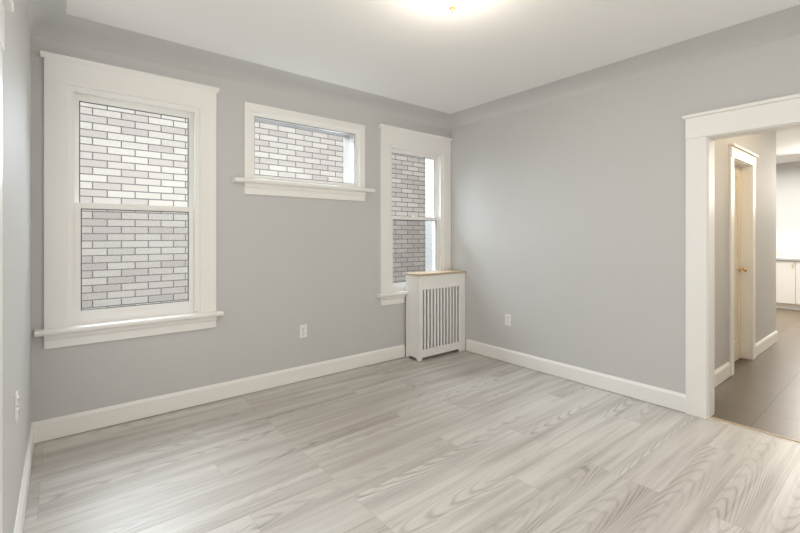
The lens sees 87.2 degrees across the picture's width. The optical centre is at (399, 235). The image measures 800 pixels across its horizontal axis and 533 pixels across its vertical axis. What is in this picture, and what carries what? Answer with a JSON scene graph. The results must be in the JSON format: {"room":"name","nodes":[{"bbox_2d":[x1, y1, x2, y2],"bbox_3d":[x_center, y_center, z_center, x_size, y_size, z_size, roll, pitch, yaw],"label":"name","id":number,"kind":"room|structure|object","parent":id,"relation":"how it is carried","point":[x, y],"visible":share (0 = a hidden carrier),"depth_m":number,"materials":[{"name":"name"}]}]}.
{"room":"empty living room","nodes":[
{"label":"empty living room","id":0,"kind":"room"},
{"bbox_2d":[2,0,30,532],"bbox_3d":[-1.167,-0.086,1.104,0.140,2.772,3.790,0,0,-39],"label":"wall","id":1,"kind":"structure","parent":0,"point":[17,214],"depth_m":1.76,"materials":[{"name":"grey paint"}]},
{"bbox_2d":[0,0,13,532],"bbox_3d":[-0.843,0.326,0.703,0.224,1.948,1.042,0,0,-39],"label":"door frame","id":2,"kind":"structure","parent":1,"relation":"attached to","point":[7,5],"depth_m":1.13,"materials":[{"name":"white wood"}]},
{"bbox_2d":[15,390,18,423],"bbox_3d":[-1.570,0.700,1.723,0.009,0.115,0.070,0,0,-39],"label":"outlet","id":3,"kind":"object","parent":1,"relation":"attached to","point":[16,406],"visible":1,"depth_m":1.70,"materials":[{"name":"plastic"}]},
{"bbox_2d":[14,421,37,532],"bbox_3d":[-1.698,1.230,1.885,0.016,0.130,1.868,0,0,-39],"label":"baseboard","id":4,"kind":"structure","parent":1,"relation":"attached to","point":[33,435],"depth_m":2.06,"materials":[{"name":"white wood"}]},
{"bbox_2d":[31,35,449,422],"bbox_3d":[-0.951,-0.086,3.908,4.000,2.772,0.300,0,0,-39],"label":"wall","id":5,"kind":"structure","parent":0,"point":[286,267],"depth_m":3.48,"materials":[{"name":"grey paint"}]},
{"bbox_2d":[34,50,223,348],"bbox_3d":[-1.895,-0.221,3.036,1.121,1.871,0.270,0,0,-39],"label":"window","id":6,"kind":"structure","parent":5,"relation":"in","point":[71,84],"depth_m":2.91,"materials":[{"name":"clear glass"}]},
{"bbox_2d":[32,344,404,442],"bbox_3d":[-1.125,1.230,3.563,3.016,0.130,0.016,0,0,-39],"label":"baseboard","id":7,"kind":"structure","parent":5,"relation":"attached to","point":[61,426],"depth_m":3.21,"materials":[{"name":"white wood"}]},
{"bbox_2d":[300,324,306,337],"bbox_3d":[-0.869,0.855,3.774,0.070,0.115,0.009,0,0,-39],"label":"outlet","id":8,"kind":"object","parent":5,"relation":"attached to","point":[303,331],"visible":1,"depth_m":3.77,"materials":[{"name":"plastic"}]},
{"bbox_2d":[233,102,374,200],"bbox_3d":[-0.861,-0.723,3.871,1.367,0.755,0.270,0,0,-39],"label":"window","id":9,"kind":"structure","parent":5,"relation":"in","point":[354,189],"depth_m":3.77,"materials":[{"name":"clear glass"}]},
{"bbox_2d":[376,124,452,305],"bbox_3d":[0.133,-0.213,4.674,1.065,1.856,0.270,0,0,-39],"label":"window","id":10,"kind":"structure","parent":5,"relation":"in","point":[436,149],"depth_m":4.62,"materials":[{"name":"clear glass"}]},
{"bbox_2d":[23,349,799,532],"bbox_3d":[-0.262,1.350,2.028,5.110,0.100,4.090,0,0,-39],"label":"floor","id":11,"kind":"structure","parent":0,"point":[456,441],"depth_m":2.39,"materials":[{"name":"grey laminate"}]},
{"bbox_2d":[405,270,465,361],"bbox_3d":[0.402,0.846,4.624,0.708,0.901,0.233,0,0,-39],"label":"radiator cover","id":12,"kind":"object","parent":11,"relation":"on","point":[435,312],"visible":1,"depth_m":4.50,"materials":[{"name":"white wood"}]},
{"bbox_2d":[710,416,799,442],"bbox_3d":[2.497,1.298,2.679,0.030,0.004,0.855,0,0,-39],"label":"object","id":13,"kind":"structure","parent":11,"relation":"on","point":[755,429],"depth_m":2.81,"materials":[{"name":"brown wood"}]},
{"bbox_2d":[66,0,799,163],"bbox_3d":[3.238,-1.432,3.306,12.360,0.120,6.500,0,0,-39],"label":"ceiling","id":14,"kind":"structure","parent":0,"point":[419,53],"depth_m":2.86,"materials":[{"name":"white paint"}]},
{"bbox_2d":[26,0,799,129],"bbox_3d":[0.290,-1.313,2.371,3.720,0.117,3.650,0,0,-39],"label":"crown molding","id":15,"kind":"structure","parent":14,"relation":"attached to","point":[51,19],"depth_m":3.20,"materials":[{"name":"grey paint"}]},
{"bbox_2d":[424,0,478,15],"bbox_3d":[0.288,-1.292,2.311,0.350,0.160,0.350,0,0,-39],"label":"ceiling light","id":16,"kind":"object","parent":14,"relation":"attached to","point":[452,7],"visible":1,"depth_m":2.31,"materials":[{"name":"white glass"}]},
{"bbox_2d":[450,34,799,393],"bbox_3d":[1.836,-0.086,3.530,0.140,2.772,3.790,0,0,-39],"label":"wall","id":17,"kind":"structure","parent":0,"point":[568,230],"depth_m":3.62,"materials":[{"name":"grey paint"}]},
{"bbox_2d":[505,314,510,325],"bbox_3d":[1.108,0.860,4.311,0.009,0.115,0.070,0,0,-39],"label":"outlet","id":18,"kind":"object","parent":17,"relation":"attached to","point":[508,319],"visible":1,"depth_m":4.30,"materials":[{"name":"plastic"}]},
{"bbox_2d":[466,339,685,412],"bbox_3d":[1.428,1.230,3.911,0.016,0.130,2.143,0,0,-39],"label":"baseboard","id":19,"kind":"structure","parent":17,"relation":"attached to","point":[644,392],"depth_m":3.65,"materials":[{"name":"white wood"}]},
{"bbox_2d":[682,93,799,418],"bbox_3d":[2.513,0.211,2.691,0.224,2.178,1.157,0,0,-39],"label":"door frame","id":20,"kind":"structure","parent":17,"relation":"attached to","point":[705,130],"depth_m":3.00,"materials":[{"name":"white wood"}]},
{"bbox_2d":[715,131,774,369],"bbox_3d":[3.330,-0.086,4.203,3.030,2.772,0.120,0,0,-39],"label":"wall","id":21,"kind":"structure","parent":0,"point":[762,144],"depth_m":4.57,"materials":[{"name":"grey paint"}]},
{"bbox_2d":[715,361,730,386],"bbox_3d":[2.625,1.230,3.546,1.108,0.130,0.016,0,0,-39],"label":"baseboard","id":22,"kind":"structure","parent":21,"relation":"attached to","point":[722,373],"depth_m":3.74,"materials":[{"name":"white wood"}]},
{"bbox_2d":[734,165,746,361],"bbox_3d":[3.363,0.283,4.236,0.710,2.018,0.102,0,0,-39],"label":"hall door","id":23,"kind":"structure","parent":21,"relation":"in","point":[737,263],"depth_m":4.41,"materials":[{"name":"beige wood"}]},
{"bbox_2d":[728,143,758,375],"bbox_3d":[3.373,0.221,4.237,0.942,2.158,0.204,0,0,-39],"label":"door frame","id":24,"kind":"structure","parent":21,"relation":"attached to","point":[743,159],"depth_m":4.41,"materials":[{"name":"white wood"}]},
{"bbox_2d":[756,330,777,356],"bbox_3d":[4.209,1.230,4.826,1.118,0.130,0.016,0,0,-39],"label":"baseboard","id":25,"kind":"structure","parent":21,"relation":"attached to","point":[771,339],"depth_m":4.80,"materials":[{"name":"white wood"}]},
{"bbox_2d":[712,308,799,440],"bbox_3d":[4.793,1.351,5.462,7.070,0.099,7.740,0,0,-39],"label":"floor","id":26,"kind":"structure","parent":0,"point":[761,391],"depth_m":3.58,"materials":[{"name":"beige tile"}]},
{"bbox_2d":[776,251,799,309],"bbox_3d":[6.225,0.794,8.604,0.646,1.008,3.810,0,0,-39],"label":"kitchen cabinet","id":27,"kind":"object","parent":26,"relation":"on","point":[787,280],"depth_m":7.41,"materials":[{"name":"wood"}]},
{"bbox_2d":[775,131,778,330],"bbox_3d":[3.347,-0.086,6.704,0.120,2.772,3.990,0,0,-39],"label":"wall","id":28,"kind":"structure","parent":0,"point":[777,204],"depth_m":7.96,"materials":[{"name":"grey paint"}]},
{"bbox_2d":[779,161,799,251],"bbox_3d":[7.497,-0.086,7.646,0.120,2.772,7.740,0,0,-39],"label":"wall","id":29,"kind":"structure","parent":0,"point":[789,173],"depth_m":7.84,"materials":[{"name":"white paint"}]},
{"label":"outside","id":30,"kind":"structure","parent":0,"visible":0},
{"bbox_2d":[80,102,424,309],"bbox_3d":[-2.285,-1.700,5.337,14.000,10.000,0.200,0,0,-39],"label":"brick wall","id":31,"kind":"structure","parent":30,"point":[110,164],"depth_m":4.80,"materials":[{"name":"white brick"}]}
]}

